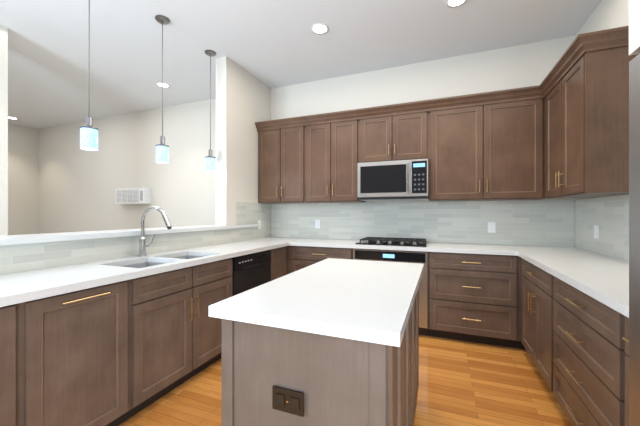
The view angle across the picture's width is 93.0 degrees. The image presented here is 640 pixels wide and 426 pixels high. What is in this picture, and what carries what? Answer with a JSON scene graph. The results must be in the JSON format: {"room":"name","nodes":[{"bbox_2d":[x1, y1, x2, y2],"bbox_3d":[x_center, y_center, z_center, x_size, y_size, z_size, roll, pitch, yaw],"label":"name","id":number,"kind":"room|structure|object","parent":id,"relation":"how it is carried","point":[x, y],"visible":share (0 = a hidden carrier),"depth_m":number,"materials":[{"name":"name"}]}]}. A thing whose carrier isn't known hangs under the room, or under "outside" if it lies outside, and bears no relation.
{"room":"kitchen","nodes":[
{"label":"kitchen","id":0,"kind":"room"},
{"bbox_2d":[8,123,37,234],"bbox_3d":[-7.536,-0.271,3.079,0.200,3.050,7.500,0,0,22],"label":"wall","id":1,"kind":"structure","parent":0,"point":[22,180],"depth_m":6.28,"materials":[{"name":"paint"}]},
{"bbox_2d":[216,56,270,225],"bbox_3d":[-0.963,-0.271,3.961,0.150,3.050,0.980,0,0,22],"label":"wall","id":2,"kind":"structure","parent":0,"point":[243,101],"depth_m":3.65,"materials":[{"name":"paint"}]},
{"bbox_2d":[0,202,270,274],"bbox_3d":[-1.435,0.105,2.566,0.007,0.478,3.919,0,0,22],"label":"tile backsplash","id":3,"kind":"structure","parent":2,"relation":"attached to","point":[15,258],"depth_m":2.33,"materials":[{"name":"grey tile"}]},
{"bbox_2d":[0,0,601,128],"bbox_3d":[-3.121,-1.846,1.394,9.650,0.100,7.650,0,0,22],"label":"ceiling","id":4,"kind":"structure","parent":0,"point":[270,44],"depth_m":3.16,"materials":[{"name":"paint"}]},
{"bbox_2d":[79,0,98,150],"bbox_3d":[-1.694,-1.132,2.228,0.124,1.327,0.124,0,0,22],"label":"pendant light","id":5,"kind":"object","parent":4,"relation":"hanging from","point":[88,136],"visible":1,"depth_m":2.21,"materials":[{"name":"white glass"}]},
{"bbox_2d":[155,15,169,162],"bbox_3d":[-1.460,-1.132,2.813,0.124,1.327,0.124,0,0,22],"label":"pendant light","id":6,"kind":"object","parent":4,"relation":"hanging from","point":[162,152],"visible":0.96,"depth_m":2.79,"materials":[{"name":"white glass"}]},
{"bbox_2d":[156,82,169,87],"bbox_3d":[-2.204,-1.793,4.263,0.176,0.005,0.176,0,0,22],"label":"recessed light","id":7,"kind":"object","parent":4,"relation":"in","point":[159,84],"visible":0.9,"depth_m":4.27,"materials":[{"name":"white plastic"}]},
{"bbox_2d":[205,50,215,171],"bbox_3d":[-1.226,-1.132,3.398,0.124,1.327,0.124,0,0,22],"label":"pendant light","id":8,"kind":"object","parent":4,"relation":"hanging from","point":[210,163],"visible":1,"depth_m":3.37,"materials":[{"name":"white glass"}]},
{"bbox_2d":[311,23,328,34],"bbox_3d":[0.000,-1.793,2.962,0.176,0.005,0.176,0,0,22],"label":"recessed light","id":9,"kind":"object","parent":4,"relation":"in","point":[319,29],"visible":1,"depth_m":2.96,"materials":[{"name":"white plastic"}]},
{"bbox_2d":[445,0,466,7],"bbox_3d":[1.155,-1.793,2.564,0.176,0.005,0.176,0,0,22],"label":"recessed light","id":10,"kind":"object","parent":4,"relation":"in","point":[453,3],"visible":1,"depth_m":2.60,"materials":[{"name":"white plastic"}]},
{"bbox_2d":[38,35,575,233],"bbox_3d":[-1.728,-0.271,4.875,9.650,3.050,0.150,0,0,22],"label":"wall","id":11,"kind":"structure","parent":0,"point":[77,186],"depth_m":5.00,"materials":[{"name":"paint"}]},
{"bbox_2d":[115,188,150,203],"bbox_3d":[-3.300,-0.296,5.347,0.720,0.270,0.139,0,0,22],"label":"air conditioner","id":12,"kind":"object","parent":11,"relation":"attached to","point":[133,196],"visible":1,"depth_m":5.26,"materials":[{"name":"white plastic"}]},
{"bbox_2d":[258,125,309,203],"bbox_3d":[-0.417,-0.626,4.080,0.771,0.980,0.348,0,0,22],"label":"upper cabinet","id":13,"kind":"object","parent":11,"relation":"attached to","point":[283,154],"depth_m":3.91,"materials":[{"name":"brown wood"}]},
{"bbox_2d":[255,85,538,130],"bbox_3d":[0.634,-1.143,3.442,3.197,0.105,0.058,0,0,22],"label":"crown molding","id":14,"kind":"structure","parent":13,"relation":"attached to","point":[532,92],"depth_m":3.30,"materials":[{"name":"brown wood"}]},
{"bbox_2d":[310,119,365,202],"bbox_3d":[0.194,-0.626,3.836,0.838,0.980,0.348,0,0,22],"label":"upper cabinet","id":15,"kind":"object","parent":11,"relation":"attached to","point":[336,148],"depth_m":3.66,"materials":[{"name":"brown wood"}]},
{"bbox_2d":[366,115,397,161],"bbox_3d":[0.722,-0.849,3.625,0.445,0.535,0.348,0,0,22],"label":"upper cabinet","id":16,"kind":"object","parent":11,"relation":"attached to","point":[381,132],"depth_m":3.46,"materials":[{"name":"brown wood"}]},
{"bbox_2d":[398,111,429,160],"bbox_3d":[1.025,-0.849,3.504,0.445,0.535,0.348,0,0,22],"label":"upper cabinet","id":17,"kind":"object","parent":11,"relation":"attached to","point":[413,128],"depth_m":3.33,"materials":[{"name":"brown wood"}]},
{"bbox_2d":[357,159,428,200],"bbox_3d":[0.854,-0.362,3.514,0.763,0.423,0.457,0,0,22],"label":"over-the-range microwave","id":18,"kind":"object","parent":17,"relation":"attached to","point":[402,180],"visible":1,"depth_m":3.33,"materials":[{"name":"silver metal"}]},
{"bbox_2d":[271,200,574,246],"bbox_3d":[0.935,0.105,3.724,3.529,0.478,0.007,0,0,22],"label":"tile backsplash","id":19,"kind":"structure","parent":11,"relation":"attached to","point":[537,222],"depth_m":3.54,"materials":[{"name":"grey tile"}]},
{"bbox_2d":[315,220,319,227],"bbox_3d":[-0.032,0.149,4.103,0.072,0.116,0.007,0,0,22],"label":"electrical outlet","id":20,"kind":"object","parent":19,"relation":"attached to","point":[317,223],"visible":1,"depth_m":4.10,"materials":[{"name":"white plastic"}]},
{"bbox_2d":[488,222,494,232],"bbox_3d":[1.887,0.159,3.336,0.072,0.116,0.007,0,0,22],"label":"electrical outlet","id":21,"kind":"object","parent":19,"relation":"attached to","point":[491,227],"visible":1,"depth_m":3.33,"materials":[{"name":"white plastic"}]},
{"bbox_2d":[429,97,546,200],"bbox_3d":[1.688,-0.626,3.238,1.130,0.980,0.348,0,0,22],"label":"upper cabinet","id":22,"kind":"object","parent":11,"relation":"attached to","point":[493,152],"depth_m":3.05,"materials":[{"name":"brown wood"}]},
{"bbox_2d":[118,335,572,425],"bbox_3d":[-0.428,1.304,0.317,3.850,0.100,7.650,0,0,22],"label":"floor","id":23,"kind":"structure","parent":0,"point":[464,383],"depth_m":2.10,"materials":[{"name":"brown wood"}]},
{"bbox_2d":[0,297,47,425],"bbox_3d":[-1.720,0.819,1.056,0.598,0.870,0.943,0,0,22],"label":"base cabinet","id":24,"kind":"object","parent":23,"relation":"on","point":[24,325],"depth_m":1.33,"materials":[{"name":"brown wood"}]},
{"bbox_2d":[48,276,147,425],"bbox_3d":[-1.479,0.819,1.658,0.598,0.870,0.646,0,0,22],"label":"base cabinet","id":25,"kind":"object","parent":23,"relation":"on","point":[115,354],"depth_m":1.62,"materials":[{"name":"brown wood"}]},
{"bbox_2d":[0,237,295,306],"bbox_3d":[-1.154,0.363,2.437,0.623,0.039,3.948,0,0,22],"label":"countertop","id":26,"kind":"structure","parent":25,"relation":"on","point":[18,287],"depth_m":1.82,"materials":[{"name":"white stone"}]},
{"bbox_2d":[138,206,171,256],"bbox_3d":[-1.272,0.145,2.393,0.334,0.398,0.128,0,0,22],"label":"gooseneck faucet","id":27,"kind":"object","parent":26,"relation":"on","point":[143,245],"visible":1,"depth_m":2.39,"materials":[{"name":"silver metal"}]},
{"bbox_2d":[121,256,201,267],"bbox_3d":[-1.163,0.489,2.315,0.402,0.209,0.777,0,0,22],"label":"double-bowl sink","id":28,"kind":"object","parent":26,"relation":"in","point":[143,265],"visible":0.02,"depth_m":2.35,"materials":[{"name":"metal"}]},
{"bbox_2d":[148,278,231,405],"bbox_3d":[-1.210,0.944,2.331,0.598,0.620,0.950,0,0,22],"label":"base cabinet","id":29,"kind":"object","parent":23,"relation":"on","point":[183,340],"depth_m":2.14,"materials":[{"name":"brown wood"}]},
{"bbox_2d":[186,250,270,295],"bbox_3d":[-0.907,0.821,3.055,0.623,0.866,0.614,0,0,22],"label":"dishwasher","id":30,"kind":"object","parent":23,"relation":"on","point":[251,271],"visible":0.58,"depth_m":2.88,"materials":[{"name":"black metal"}]},
{"bbox_2d":[224,246,286,281],"bbox_3d":[-0.730,0.819,3.542,0.590,0.870,0.416,0,0,22],"label":"base cabinet","id":31,"kind":"object","parent":23,"relation":"on","point":[278,255],"depth_m":3.35,"materials":[{"name":"brown wood"}]},
{"bbox_2d":[287,246,294,273],"bbox_3d":[-0.505,0.819,3.981,0.681,0.870,0.598,0,0,22],"label":"base cabinet","id":32,"kind":"object","parent":23,"relation":"on","point":[290,249],"depth_m":3.60,"materials":[{"name":"brown wood"}]},
{"bbox_2d":[222,287,418,425],"bbox_3d":[0.146,0.820,1.589,0.629,0.869,1.211,0,0,22],"label":"base cabinet","id":33,"kind":"object","parent":23,"relation":"on","point":[337,381],"visible":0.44,"depth_m":1.04,"materials":[{"name":"brown wood"}]},
{"bbox_2d":[272,385,303,416],"bbox_3d":[-0.110,0.640,1.034,0.118,0.077,0.009,0,0,22],"label":"outlet","id":34,"kind":"object","parent":33,"relation":"attached to","point":[288,400],"visible":1,"depth_m":1.03,"materials":[{"name":"brown plastic"}]},
{"bbox_2d":[209,258,423,346],"bbox_3d":[0.147,0.363,1.592,0.690,0.039,1.285,0,0,22],"label":"countertop","id":35,"kind":"structure","parent":33,"relation":"on","point":[366,301],"depth_m":1.18,"materials":[{"name":"stone"}]},
{"bbox_2d":[295,246,353,270],"bbox_3d":[0.115,0.819,3.733,0.764,0.870,0.598,0,0,22],"label":"base cabinet","id":36,"kind":"object","parent":23,"relation":"on","point":[305,256],"depth_m":3.48,"materials":[{"name":"brown wood"}]},
{"bbox_2d":[353,248,427,335],"bbox_3d":[0.807,0.823,3.395,0.765,0.862,0.616,0,0,22],"label":"built-in oven","id":37,"kind":"object","parent":23,"relation":"on","point":[421,257],"visible":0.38,"depth_m":3.09,"materials":[{"name":"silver metal"}]},
{"bbox_2d":[428,252,518,348],"bbox_3d":[1.538,0.819,3.164,0.757,0.870,0.598,0,0,22],"label":"base cabinet","id":38,"kind":"object","parent":23,"relation":"on","point":[476,298],"depth_m":2.88,"materials":[{"name":"brown wood"}]},
{"bbox_2d":[148,253,171,256],"bbox_3d":[-1.153,0.363,2.310,0.360,0.039,0.035,0,0,22],"label":"countertop","id":39,"kind":"structure","parent":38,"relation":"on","point":[153,254],"depth_m":2.52,"materials":[{"name":"white stone"}]},
{"bbox_2d":[288,238,595,255],"bbox_3d":[1.113,0.363,3.320,2.916,0.039,0.623,0,0,22],"label":"countertop","id":40,"kind":"structure","parent":38,"relation":"on","point":[492,249],"depth_m":3.12,"materials":[{"name":"white stone"}]},
{"bbox_2d":[355,237,427,246],"bbox_3d":[0.825,0.320,3.437,0.740,0.048,0.505,0,0,22],"label":"gas cooktop","id":41,"kind":"object","parent":40,"relation":"in","point":[413,242],"visible":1,"depth_m":3.31,"materials":[{"name":"black metal"}]},
{"bbox_2d":[519,257,525,349],"bbox_3d":[2.180,0.819,2.907,0.626,0.870,0.598,0,0,22],"label":"base cabinet","id":42,"kind":"object","parent":23,"relation":"on","point":[521,346],"depth_m":2.75,"materials":[{"name":"brown wood"}]},
{"bbox_2d":[521,258,544,379],"bbox_3d":[1.927,0.819,2.237,0.598,0.870,0.866,0,0,22],"label":"base cabinet","id":43,"kind":"object","parent":23,"relation":"on","point":[532,277],"depth_m":2.32,"materials":[{"name":"brown wood"}]},
{"bbox_2d":[545,271,616,425],"bbox_3d":[1.616,0.819,1.459,0.598,0.870,0.956,0,0,22],"label":"base cabinet","id":44,"kind":"object","parent":23,"relation":"on","point":[575,342],"depth_m":1.56,"materials":[{"name":"brown wood"}]},
{"bbox_2d":[516,249,628,317],"bbox_3d":[1.708,0.363,1.724,0.623,0.039,1.850,0,0,22],"label":"countertop","id":45,"kind":"structure","parent":44,"relation":"on","point":[602,278],"depth_m":1.79,"materials":[{"name":"white stone"}]},
{"bbox_2d":[617,312,628,425],"bbox_3d":[1.423,0.819,0.976,0.598,0.870,0.230,0,0,22],"label":"base cabinet","id":46,"kind":"object","parent":23,"relation":"on","point":[622,321],"depth_m":1.21,"materials":[{"name":"brown wood"}]},
{"bbox_2d":[629,54,639,425],"bbox_3d":[1.134,0.379,0.457,0.748,1.750,0.910,0,0,22],"label":"refrigerator","id":47,"kind":"object","parent":23,"relation":"on","point":[634,241],"visible":1,"depth_m":0.96,"materials":[{"name":"silver metal"}]},
{"bbox_3d":[-1.691,0.717,2.141,0.150,1.075,2.940,0,0,22],"label":"wall","id":48,"kind":"structure","parent":23,"relation":"on","visible":0},
{"bbox_2d":[0,224,259,245],"bbox_3d":[-1.630,0.161,2.434,0.345,0.034,3.590,0,0,22],"label":"ledge cap","id":49,"kind":"object","parent":48,"relation":"on","point":[29,238],"visible":1,"depth_m":2.20,"materials":[{"name":"stone"}]},
{"bbox_2d":[576,0,628,199],"bbox_3d":[1.262,-0.271,-0.440,0.150,3.050,7.500,0,0,22],"label":"wall","id":50,"kind":"structure","parent":0,"point":[608,14],"depth_m":2.48,"materials":[{"name":"paint"}]},
{"bbox_2d":[546,46,637,198],"bbox_3d":[2.114,-0.626,2.410,0.380,0.980,0.870,0,0,22],"label":"upper cabinet","id":51,"kind":"object","parent":50,"relation":"attached to","point":[587,126],"visible":0.98,"depth_m":2.06,"materials":[{"name":"brown wood"}]},
{"bbox_2d":[539,32,590,97],"bbox_3d":[1.919,-1.143,2.426,0.058,0.105,0.870,0,0,22],"label":"crown molding","id":52,"kind":"structure","parent":51,"relation":"attached to","point":[580,46],"depth_m":2.30,"materials":[{"name":"brown wood"}]},
{"bbox_2d":[583,26,628,54],"bbox_3d":[1.962,-1.143,1.971,0.334,0.105,0.058,0,0,22],"label":"crown molding","id":53,"kind":"structure","parent":51,"relation":"attached to","point":[614,37],"depth_m":1.99,"materials":[{"name":"brown wood"}]},
{"bbox_2d":[575,194,628,260],"bbox_3d":[2.227,0.105,2.189,0.007,0.478,1.899,0,0,22],"label":"tile backsplash","id":54,"kind":"structure","parent":50,"relation":"attached to","point":[609,215],"depth_m":2.51,"materials":[{"name":"grey tile"}]},
{"bbox_2d":[594,225,598,238],"bbox_3d":[2.400,0.164,2.640,0.007,0.116,0.072,0,0,22],"label":"electrical outlet","id":55,"kind":"object","parent":54,"relation":"attached to","point":[596,231],"visible":1,"depth_m":2.62,"materials":[{"name":"white plastic"}]},
{"bbox_2d":[629,0,639,54],"bbox_3d":[1.163,-1.156,0.445,0.690,1.280,0.910,0,0,22],"label":"bulkhead","id":56,"kind":"object","parent":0,"point":[634,27],"visible":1,"depth_m":0.96,"materials":[{"name":"paint"}]},
{"bbox_3d":[-4.908,1.304,2.108,5.800,0.100,7.650,0,0,22],"label":"floor","id":57,"kind":"structure","parent":0,"visible":0},
{"bbox_2d":[0,25,7,235],"bbox_3d":[-3.210,-0.271,2.900,0.305,3.050,0.220,0,0,22],"label":"column","id":58,"kind":"structure","parent":57,"relation":"on","point":[3,130],"depth_m":2.92,"materials":[{"name":"paint"}]}
]}

